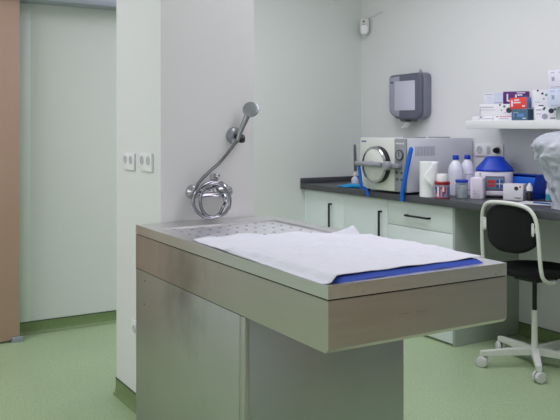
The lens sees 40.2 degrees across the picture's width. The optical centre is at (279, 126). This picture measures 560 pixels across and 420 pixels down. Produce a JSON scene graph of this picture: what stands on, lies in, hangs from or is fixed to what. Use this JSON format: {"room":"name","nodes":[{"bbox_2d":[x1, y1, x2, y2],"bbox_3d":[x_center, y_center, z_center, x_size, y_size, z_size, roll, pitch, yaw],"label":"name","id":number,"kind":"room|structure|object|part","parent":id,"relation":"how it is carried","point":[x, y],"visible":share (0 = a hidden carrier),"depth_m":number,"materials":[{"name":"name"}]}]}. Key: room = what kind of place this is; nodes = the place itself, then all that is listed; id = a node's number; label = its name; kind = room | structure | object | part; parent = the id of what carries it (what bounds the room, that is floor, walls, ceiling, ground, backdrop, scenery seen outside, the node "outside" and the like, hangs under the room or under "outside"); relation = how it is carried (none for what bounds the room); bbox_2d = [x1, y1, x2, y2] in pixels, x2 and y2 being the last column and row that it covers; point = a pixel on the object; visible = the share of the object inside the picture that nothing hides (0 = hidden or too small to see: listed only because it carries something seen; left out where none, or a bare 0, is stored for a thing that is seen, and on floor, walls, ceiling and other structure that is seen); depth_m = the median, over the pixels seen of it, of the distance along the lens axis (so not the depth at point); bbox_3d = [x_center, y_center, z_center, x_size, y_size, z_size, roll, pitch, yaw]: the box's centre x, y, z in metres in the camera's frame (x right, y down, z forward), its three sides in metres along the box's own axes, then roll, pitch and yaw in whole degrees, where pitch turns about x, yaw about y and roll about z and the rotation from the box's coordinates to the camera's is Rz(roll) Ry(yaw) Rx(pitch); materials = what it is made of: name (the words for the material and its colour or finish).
{"room":"veterinary treatment room","nodes":[
{"label":"veterinary treatment room","id":0,"kind":"room"},
{"bbox_2d":[116,0,160,392],"bbox_3d":[-0.477,-0.025,3.752,0.470,2.750,0.574,0,0,-32],"label":"wall","id":1,"kind":"structure","parent":0,"point":[138,22],"depth_m":3.68,"materials":[{"name":"paint"}]},
{"bbox_2d":[113,377,135,413],"bbox_3d":[-0.686,1.308,3.624,0.020,0.083,0.574,0,0,-32],"label":"baseboard","id":2,"kind":"structure","parent":1,"relation":"attached to","point":[126,395],"depth_m":3.74,"materials":[{"name":"green plastic"}]},
{"bbox_2d":[123,153,134,170],"bbox_3d":[-0.731,0.169,3.705,0.014,0.082,0.148,0,0,-32],"label":"power socket","id":3,"kind":"object","parent":1,"relation":"attached to","point":[128,158],"visible":1,"depth_m":3.69,"materials":[{"name":"white plastic"}]},
{"bbox_2d":[131,319,135,337],"bbox_3d":[-0.687,0.960,3.632,0.014,0.082,0.082,0,0,-32],"label":"power socket","id":4,"kind":"object","parent":1,"relation":"attached to","point":[133,321],"visible":0.75,"depth_m":3.64,"materials":[{"name":"white plastic"}]},
{"bbox_2d":[139,152,152,171],"bbox_3d":[-0.616,0.164,3.518,0.014,0.086,0.152,0,0,-32],"label":"power socket","id":5,"kind":"object","parent":1,"relation":"attached to","point":[145,159],"visible":1,"depth_m":3.50,"materials":[{"name":"white plastic"}]},
{"bbox_2d":[161,0,253,222],"bbox_3d":[-0.325,-0.074,3.506,0.469,2.648,0.004,0,0,-32],"label":"wall panel","id":6,"kind":"object","parent":1,"relation":"attached to","point":[207,46],"depth_m":3.49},
{"bbox_2d":[185,102,258,219],"bbox_3d":[-0.264,0.149,3.468,0.338,0.526,0.126,0,0,-32],"label":"shower mixer","id":7,"kind":"object","parent":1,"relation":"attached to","point":[212,188],"visible":1,"depth_m":3.42,"materials":[{"name":"silver metal"}]},
{"bbox_3d":[-0.292,0.235,3.438,0.042,0.049,0.064,0,0,-32],"label":"lever","id":8,"kind":"part","parent":7,"relation":"part of","materials":[{"name":"silver metal"}]},
{"bbox_3d":[-0.254,0.320,3.449,0.054,0.052,0.026,0,0,41],"label":"spout","id":9,"kind":"part","parent":7,"relation":"part of","materials":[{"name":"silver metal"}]},
{"bbox_2d":[226,127,244,143],"bbox_3d":[-0.195,0.042,3.535,0.080,0.080,0.082,0,0,-32],"label":"holder","id":10,"kind":"object","parent":1,"relation":"attached to","point":[231,134],"visible":0.75,"depth_m":3.54,"materials":[{"name":"silver metal"}]},
{"bbox_2d":[30,0,360,320],"bbox_3d":[-1.829,-0.025,4.920,6.030,2.750,0.100,0,0,-32],"label":"wall","id":11,"kind":"structure","parent":0,"point":[307,53],"depth_m":5.25,"materials":[{"name":"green paint"}]},
{"bbox_2d":[0,0,23,342],"bbox_3d":[-2.046,0.276,4.571,0.995,2.148,0.056,0,0,-32],"label":"door","id":12,"kind":"structure","parent":11,"relation":"in","point":[9,9],"depth_m":4.78,"materials":[{"name":"wood"}]},
{"bbox_2d":[20,3,29,322],"bbox_3d":[-1.655,0.233,4.963,0.072,2.066,0.010,0,0,-32],"label":"trim","id":13,"kind":"structure","parent":11,"relation":"attached to","point":[24,7],"depth_m":4.96,"materials":[{"name":"paint"}]},
{"bbox_2d":[20,310,115,335],"bbox_3d":[-0.500,1.308,5.665,2.785,0.083,0.020,0,0,-32],"label":"baseboard","id":14,"kind":"structure","parent":11,"relation":"attached to","point":[99,318],"depth_m":5.11,"materials":[{"name":"green plastic"}]},
{"bbox_2d":[20,0,115,10],"bbox_3d":[-1.644,-0.875,4.875,2.700,0.150,0.170,0,0,-32],"label":"trim","id":15,"kind":"structure","parent":11,"relation":"attached to","point":[93,4],"depth_m":5.02,"materials":[{"name":"paint"}]},
{"bbox_2d":[0,323,559,419],"bbox_3d":[-0.351,1.390,2.512,6.030,0.080,5.750,0,0,-32],"label":"floor","id":16,"kind":"structure","parent":0,"point":[68,374],"depth_m":4.07,"materials":[{"name":"green plastic"}]},
{"bbox_2d":[136,215,506,419],"bbox_3d":[0.041,0.887,2.853,0.673,0.925,1.478,0,0,-31],"label":"exam table","id":17,"kind":"object","parent":16,"relation":"on","point":[221,334],"visible":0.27,"depth_m":2.58,"materials":[{"name":"metal"}]},
{"bbox_3d":[-0.370,0.982,2.909,0.019,0.737,0.964,0,0,-31],"label":"panel","id":18,"kind":"part","parent":17,"relation":"part of","materials":[{"name":"metal"}]},
{"bbox_3d":[-0.115,0.982,2.478,0.019,0.737,0.034,0,0,-31],"label":"corner post","id":19,"kind":"part","parent":17,"relation":"part of","materials":[{"name":"metal"}]},
{"bbox_2d":[168,222,325,238],"bbox_3d":[0.061,0.435,2.801,0.550,0.006,1.258,0,0,-31],"label":"tray","id":20,"kind":"object","parent":17,"relation":"on","point":[266,228],"depth_m":3.22,"materials":[{"name":"metal"}]},
{"bbox_2d":[332,258,482,282],"bbox_3d":[0.236,0.418,2.485,0.572,0.014,0.612,0,0,-32],"label":"pad","id":21,"kind":"object","parent":17,"relation":"on","point":[468,261],"visible":0.14,"depth_m":2.22,"materials":[{"name":"blue plastic"}]},
{"bbox_2d":[193,225,483,284],"bbox_3d":[0.140,0.404,2.610,0.642,0.038,0.935,0,0,-32],"label":"paper sheet","id":22,"kind":"object","parent":21,"relation":"on","point":[319,258],"visible":1,"depth_m":2.49,"materials":[{"name":"white paper"}]},
{"bbox_2d":[305,189,389,237],"bbox_3d":[0.694,0.922,5.806,0.598,0.856,1.029,0,0,-32],"label":"base cabinet","id":23,"kind":"object","parent":16,"relation":"on","point":[368,215],"visible":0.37,"depth_m":5.62,"materials":[{"name":"laminate"}]},
{"bbox_3d":[0.350,0.916,5.870,0.019,0.836,0.492,0,0,-32],"label":"door","id":24,"kind":"part","parent":23,"relation":"part of","materials":[{"name":"laminate"}]},
{"bbox_3d":[0.378,0.695,5.782,0.034,0.232,0.012,0,0,-32],"label":"handle","id":25,"kind":"part","parent":23,"relation":"part of","materials":[{"name":"black plastic"}]},
{"bbox_3d":[0.610,0.916,5.446,0.019,0.836,0.500,0,0,-32],"label":"door","id":26,"kind":"part","parent":23,"relation":"part of","materials":[{"name":"laminate"}]},
{"bbox_3d":[0.689,0.695,5.275,0.034,0.232,0.012,0,0,-32],"label":"handle","id":27,"kind":"part","parent":23,"relation":"part of","materials":[{"name":"black plastic"}]},
{"bbox_2d":[300,181,559,220],"bbox_3d":[1.871,0.471,3.877,0.611,0.043,5.548,0,0,-32],"label":"countertop","id":28,"kind":"structure","parent":23,"relation":"on","point":[545,212],"depth_m":4.83,"materials":[{"name":"grey laminate"}]},
{"bbox_2d":[338,183,359,187],"bbox_3d":[0.500,0.434,5.625,0.088,0.036,0.227,0,0,-32],"label":"glove","id":29,"kind":"object","parent":28,"relation":"on","point":[351,185],"visible":0.98,"depth_m":5.59,"materials":[{"name":"blue rubber"}]},
{"bbox_2d":[351,173,358,183],"bbox_3d":[0.575,0.402,5.868,0.056,0.096,0.056,0,0,-32],"label":"spray bottle","id":30,"kind":"object","parent":28,"relation":"on","point":[354,179],"visible":0.84,"depth_m":5.85,"materials":[{"name":"white plastic"}]},
{"bbox_2d":[353,137,472,194],"bbox_3d":[0.909,0.260,5.336,0.709,0.380,0.489,0,0,-32],"label":"autoclave","id":31,"kind":"object","parent":28,"relation":"on","point":[382,162],"visible":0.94,"depth_m":5.15,"materials":[{"name":"white metal"}]},
{"bbox_2d":[357,166,369,195],"bbox_3d":[0.578,0.374,5.307,0.094,0.221,0.029,0,0,-17],"label":"strap","id":32,"kind":"object","parent":31,"relation":"hanging from","point":[364,188],"visible":1,"depth_m":5.29,"materials":[{"name":"blue plastic"}]},
{"bbox_3d":[0.606,0.255,5.208,0.048,0.040,0.257,0,0,-34],"label":"handle arm","id":33,"kind":"part","parent":31,"relation":"part of","materials":[{"name":"grey plastic"}]},
{"bbox_3d":[0.669,0.256,5.256,0.010,0.352,0.373,0,0,-32],"label":"plate","id":34,"kind":"part","parent":31,"relation":"part of","materials":[{"name":"white metal"}]},
{"bbox_2d":[400,147,412,201],"bbox_3d":[0.821,0.311,4.981,0.039,0.359,0.117,0,0,-32],"label":"strap","id":35,"kind":"object","parent":31,"relation":"hanging from","point":[410,151],"visible":1,"depth_m":4.97,"materials":[{"name":"blue plastic"}]},
{"bbox_2d":[415,146,434,155],"bbox_3d":[0.963,0.164,5.082,0.168,0.063,0.001,0,0,-32],"label":"grille","id":36,"kind":"object","parent":31,"relation":"attached to","point":[419,150],"depth_m":5.08,"materials":[{"name":"grey metal"}]},
{"bbox_2d":[419,161,438,197],"bbox_3d":[0.957,0.338,4.891,0.122,0.225,0.150,0,0,-6],"label":"paper roll","id":37,"kind":"object","parent":28,"relation":"on","point":[428,170],"visible":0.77,"depth_m":4.85,"materials":[{"name":"white paper"}]},
{"bbox_2d":[434,173,449,198],"bbox_3d":[1.012,0.372,4.781,0.096,0.155,0.096,0,0,-32],"label":"jar","id":38,"kind":"object","parent":28,"relation":"on","point":[442,185],"visible":1,"depth_m":4.75,"materials":[{"name":"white plastic"}]},
{"bbox_3d":[1.012,0.318,4.781,0.068,0.046,0.068,0,0,-32],"label":"lid","id":39,"kind":"part","parent":38,"relation":"part of","materials":[{"name":"white plastic"}]},
{"bbox_2d":[435,185,449,198],"bbox_3d":[1.012,0.403,4.781,0.092,0.094,0.092,0,0,-32],"label":"label","id":40,"kind":"object","parent":38,"relation":"on","point":[441,191],"depth_m":4.74,"materials":[{"name":"multicoloured paper"}]},
{"bbox_2d":[448,155,463,195],"bbox_3d":[1.145,0.319,4.992,0.099,0.263,0.099,0,0,-32],"label":"wash bottle","id":41,"kind":"object","parent":28,"relation":"on","point":[455,170],"visible":0.83,"depth_m":4.96,"materials":[{"name":"white plastic"}]},
{"bbox_2d":[455,179,467,197],"bbox_3d":[1.145,0.393,4.828,0.079,0.115,0.079,0,0,-32],"label":"glass jar","id":42,"kind":"object","parent":28,"relation":"on","point":[461,184],"visible":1,"depth_m":4.80,"materials":[{"name":"glass"}]},
{"bbox_3d":[1.145,0.344,4.828,0.079,0.018,0.079,0,0,-32],"label":"lid","id":43,"kind":"part","parent":42,"relation":"part of","materials":[{"name":"blue plastic"}]},
{"bbox_2d":[462,155,474,194],"bbox_3d":[1.239,0.319,5.064,0.099,0.263,0.100,0,0,-32],"label":"wash bottle","id":44,"kind":"object","parent":28,"relation":"on","point":[468,167],"visible":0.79,"depth_m":5.03,"materials":[{"name":"white plastic"}]},
{"bbox_2d":[470,172,485,198],"bbox_3d":[1.239,0.368,4.797,0.086,0.164,0.087,0,0,27],"label":"plastic bottle","id":45,"kind":"object","parent":28,"relation":"on","point":[477,183],"visible":1,"depth_m":4.76,"materials":[{"name":"white plastic"}]},
{"bbox_2d":[475,156,513,197],"bbox_3d":[1.383,0.321,4.937,0.242,0.258,0.260,0,0,14],"label":"centrifuge","id":46,"kind":"object","parent":28,"relation":"on","point":[496,170],"visible":0.78,"depth_m":4.83,"materials":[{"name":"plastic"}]},
{"bbox_3d":[1.385,0.239,4.946,0.242,0.094,0.242,0,0,14],"label":"lid","id":47,"kind":"part","parent":46,"relation":"part of","materials":[{"name":"blue plastic"}]},
{"bbox_3d":[1.352,0.359,4.819,0.108,0.078,0.003,0,0,14],"label":"control panel","id":48,"kind":"part","parent":46,"relation":"part of","materials":[{"name":"plastic"}]},
{"bbox_2d":[503,183,526,200],"bbox_3d":[1.448,0.401,4.715,0.123,0.098,0.091,0,0,35],"label":"carton","id":49,"kind":"object","parent":28,"relation":"on","point":[511,191],"visible":0.95,"depth_m":4.68,"materials":[{"name":"white cardboard"}]},
{"bbox_2d":[513,173,545,199],"bbox_3d":[1.550,0.375,4.822,0.118,0.150,0.205,0,0,-32],"label":"storage bin","id":50,"kind":"object","parent":28,"relation":"on","point":[538,182],"visible":0.52,"depth_m":4.75,"materials":[{"name":"blue plastic"}]},
{"bbox_2d":[526,183,532,200],"bbox_3d":[1.510,0.396,4.635,0.040,0.108,0.040,0,0,-32],"label":"dropper bottle","id":51,"kind":"object","parent":28,"relation":"on","point":[529,195],"visible":1,"depth_m":4.62,"materials":[{"name":"black plastic"}]},
{"bbox_2d":[518,201,551,205],"bbox_3d":[1.527,0.449,4.470,0.260,0.001,0.180,0,0,38],"label":"paper note","id":52,"kind":"object","parent":28,"relation":"on","point":[522,202],"visible":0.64,"depth_m":4.46,"materials":[{"name":"white paper"}]},
{"bbox_2d":[530,131,559,209],"bbox_3d":[1.576,0.231,4.136,0.396,0.432,0.421,0,0,6],"label":"cover","id":53,"kind":"object","parent":28,"relation":"on","point":[546,147],"visible":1,"depth_m":4.07,"materials":[{"name":"grey plastic"}]},
{"bbox_2d":[546,188,551,200],"bbox_3d":[1.631,0.401,4.648,0.037,0.099,0.037,0,0,-32],"label":"vial","id":54,"kind":"object","parent":28,"relation":"on","point":[548,198],"visible":0.46,"depth_m":4.63,"materials":[{"name":"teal plastic"}]},
{"bbox_2d":[388,200,518,346],"bbox_3d":[1.131,0.922,5.094,0.598,0.856,0.639,0,0,-32],"label":"base cabinet","id":55,"kind":"object","parent":16,"relation":"on","point":[456,229],"visible":0.41,"depth_m":4.85,"materials":[{"name":"white laminate"}]},
{"bbox_3d":[0.887,0.584,4.952,0.034,0.012,0.225,0,0,-32],"label":"handle","id":56,"kind":"part","parent":55,"relation":"part of","materials":[{"name":"black plastic"}]},
{"bbox_3d":[0.905,0.827,4.966,0.019,0.327,0.617,0,0,-32],"label":"drawer","id":57,"kind":"part","parent":55,"relation":"part of","materials":[{"name":"white laminate"}]},
{"bbox_3d":[0.905,0.579,4.966,0.019,0.162,0.617,0,0,-32],"label":"drawer","id":58,"kind":"part","parent":55,"relation":"part of","materials":[{"name":"laminate"}]},
{"bbox_3d":[0.905,1.163,4.966,0.019,0.341,0.617,0,0,-32],"label":"drawer","id":59,"kind":"part","parent":55,"relation":"part of","materials":[{"name":"laminate"}]},
{"bbox_3d":[1.306,0.922,4.837,0.568,0.856,0.018,0,0,-32],"label":"panel","id":60,"kind":"part","parent":55,"relation":"part of","materials":[{"name":"white laminate"}]},
{"bbox_2d":[476,200,559,383],"bbox_3d":[1.444,0.878,4.345,0.630,0.945,0.638,0,0,-32],"label":"swivel chair","id":61,"kind":"object","parent":16,"relation":"on","point":[510,229],"visible":0.98,"depth_m":4.23,"materials":[{"name":"black fabric"}]},
{"bbox_3d":[1.274,1.267,4.314,0.297,0.042,0.042,0,0,-4],"label":"star leg","id":62,"kind":"part","parent":61,"relation":"part of","materials":[{"name":"white metal"}]},
{"bbox_3d":[1.261,0.562,4.217,0.076,0.260,0.366,0,0,-32],"label":"backrest","id":63,"kind":"part","parent":61,"relation":"part of","materials":[{"name":"black plastic"}]},
{"bbox_3d":[1.376,1.267,4.477,0.042,0.042,0.297,0,0,-22],"label":"star leg","id":64,"kind":"part","parent":61,"relation":"part of","materials":[{"name":"white metal"}]},
{"bbox_3d":[1.373,0.631,4.286,0.370,0.450,0.432,0,0,-32],"label":"frame","id":65,"kind":"part","parent":61,"relation":"part of","materials":[{"name":"white metal"}]},
{"bbox_3d":[1.437,0.812,4.325,0.410,0.052,0.410,0,0,-32],"label":"seat","id":66,"kind":"part","parent":61,"relation":"part of","materials":[{"name":"black fabric"}]},
{"bbox_3d":[1.446,0.852,4.330,0.180,0.026,0.160,0,0,-32],"label":"seat plate","id":67,"kind":"part","parent":61,"relation":"part of","materials":[{"name":"black plastic"}]},
{"bbox_3d":[1.398,1.267,4.167,0.042,0.042,0.297,0,0,14],"label":"star leg","id":68,"kind":"part","parent":61,"relation":"part of","materials":[{"name":"white metal"}]},
{"bbox_3d":[1.576,1.267,4.239,0.297,0.042,0.042,0,0,32],"label":"star leg","id":69,"kind":"part","parent":61,"relation":"part of","materials":[{"name":"white metal"}]},
{"bbox_3d":[1.563,1.267,4.430,0.297,0.042,0.042,0,0,-40],"label":"star leg","id":70,"kind":"part","parent":61,"relation":"part of","materials":[{"name":"white metal"}]},
{"bbox_2d":[361,0,559,332],"bbox_3d":[2.175,-0.025,4.064,0.100,2.750,5.550,0,0,-32],"label":"wall","id":71,"kind":"structure","parent":0,"point":[469,49],"depth_m":5.36,"materials":[{"name":"paint"}]},
{"bbox_2d":[300,176,358,182],"bbox_3d":[1.871,0.430,3.877,0.611,0.040,5.548,0,0,-32],"label":"trim","id":72,"kind":"structure","parent":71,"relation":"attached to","point":[341,178],"depth_m":6.20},
{"bbox_2d":[360,17,369,34],"bbox_3d":[0.696,-0.822,6.300,0.078,0.145,0.066,0,0,13],"label":"sensor","id":73,"kind":"object","parent":71,"relation":"attached to","point":[364,22],"visible":1,"depth_m":6.27,"materials":[{"name":"plastic"}]},
{"bbox_2d":[389,70,430,128],"bbox_3d":[0.977,-0.206,5.804,0.121,0.443,0.372,0,0,-32],"label":"dispenser","id":74,"kind":"object","parent":71,"relation":"attached to","point":[409,94],"visible":1,"depth_m":5.72,"materials":[{"name":"plastic"}]},
{"bbox_2d":[401,122,409,128],"bbox_3d":[0.953,-0.013,5.812,0.022,0.057,0.084,0,0,-32],"label":"paper towel","id":75,"kind":"object","parent":74,"relation":"hanging from","point":[406,124],"depth_m":5.81,"materials":[{"name":"white paper"}]},
{"bbox_2d":[475,144,503,156],"bbox_3d":[1.401,0.160,5.180,0.052,0.085,0.252,0,0,-32],"label":"outlet strip","id":76,"kind":"object","parent":71,"relation":"attached to","point":[480,149],"visible":1,"depth_m":5.18,"materials":[{"name":"white plastic"}]},
{"bbox_2d":[476,146,481,153],"bbox_3d":[1.370,0.160,5.258,0.007,0.052,0.052,0,0,-32],"label":"socket","id":77,"kind":"object","parent":76,"relation":"attached to","point":[478,148],"depth_m":5.26,"materials":[{"name":"white plastic"}]},
{"bbox_2d":[466,120,559,128],"bbox_3d":[1.830,-0.011,4.233,0.309,0.051,1.900,0,0,-32],"label":"wall shelf","id":78,"kind":"object","parent":71,"relation":"attached to","point":[501,124],"visible":0.98,"depth_m":4.62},
{"bbox_2d":[472,116,511,120],"bbox_3d":[1.403,-0.051,4.904,0.300,0.028,0.151,0,0,38],"label":"carton","id":79,"kind":"object","parent":78,"relation":"on","point":[474,118],"visible":0.7,"depth_m":4.86,"materials":[{"name":"white cardboard"}]},
{"bbox_2d":[479,104,511,115],"bbox_3d":[1.435,-0.104,4.894,0.300,0.077,0.116,0,0,23],"label":"glove box","id":80,"kind":"object","parent":79,"relation":"on","point":[484,109],"visible":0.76,"depth_m":4.86,"materials":[{"name":"white cardboard"}]},
{"bbox_2d":[484,93,502,103],"bbox_3d":[1.371,-0.178,4.901,0.118,0.072,0.071,0,0,23],"label":"carton","id":81,"kind":"object","parent":80,"relation":"on","point":[489,98],"visible":0.8,"depth_m":4.87,"materials":[{"name":"white cardboard"}]},
{"bbox_2d":[503,91,529,103],"bbox_3d":[1.497,-0.181,4.848,0.152,0.078,0.076,0,0,23],"label":"carton","id":82,"kind":"object","parent":80,"relation":"on","point":[514,94],"visible":0.71,"depth_m":4.82,"materials":[{"name":"purple cardboard"}]},
{"bbox_2d":[512,109,532,119],"bbox_3d":[1.464,-0.071,4.628,0.049,0.068,0.124,0,0,-32],"label":"carton","id":83,"kind":"object","parent":78,"relation":"on","point":[517,114],"visible":0.84,"depth_m":4.60,"materials":[{"name":"blue cardboard"}]},
{"bbox_2d":[510,97,530,108],"bbox_3d":[1.457,-0.141,4.643,0.048,0.068,0.120,0,-1,-38],"label":"carton","id":84,"kind":"object","parent":83,"relation":"on","point":[520,102],"visible":0.96,"depth_m":4.62,"materials":[{"name":"red cardboard"}]},
{"bbox_2d":[534,107,556,119],"bbox_3d":[1.585,-0.076,4.557,0.128,0.078,0.116,0,0,23],"label":"glove box","id":85,"kind":"object","parent":78,"relation":"on","point":[540,113],"visible":0.91,"depth_m":4.51,"materials":[{"name":"white cardboard"}]},
{"bbox_2d":[532,90,547,107],"bbox_3d":[1.586,-0.166,4.572,0.142,0.105,0.116,0,0,23],"label":"glove box","id":86,"kind":"object","parent":85,"relation":"on","point":[539,97],"visible":0.69,"depth_m":4.53,"materials":[{"name":"white cardboard"}]},
{"bbox_2d":[557,107,559,119],"bbox_3d":[1.702,-0.075,4.419,0.145,0.076,0.130,0,0,-32],"label":"glove box","id":87,"kind":"object","parent":78,"relation":"on","point":[558,108],"visible":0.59,"depth_m":4.43,"materials":[{"name":"white cardboard"}]},
{"bbox_2d":[548,88,559,106],"bbox_3d":[1.664,-0.166,4.432,0.196,0.104,0.120,0,0,-32],"label":"carton","id":88,"kind":"object","parent":87,"relation":"on","point":[553,94],"visible":0.99,"depth_m":4.39,"materials":[{"name":"white cardboard"}]},
{"bbox_2d":[548,70,559,88],"bbox_3d":[1.664,-0.271,4.432,0.196,0.106,0.120,0,0,-32],"label":"carton","id":89,"kind":"object","parent":88,"relation":"on","point":[553,75],"visible":0.98,"depth_m":4.40,"materials":[{"name":"white cardboard"}]},
{"bbox_2d":[517,322,559,342],"bbox_3d":[2.561,1.308,3.321,0.020,0.083,3.880,0,0,-32],"label":"baseboard","id":90,"kind":"structure","parent":71,"relation":"attached to","point":[544,335],"depth_m":4.82,"materials":[{"name":"green plastic"}]}
]}

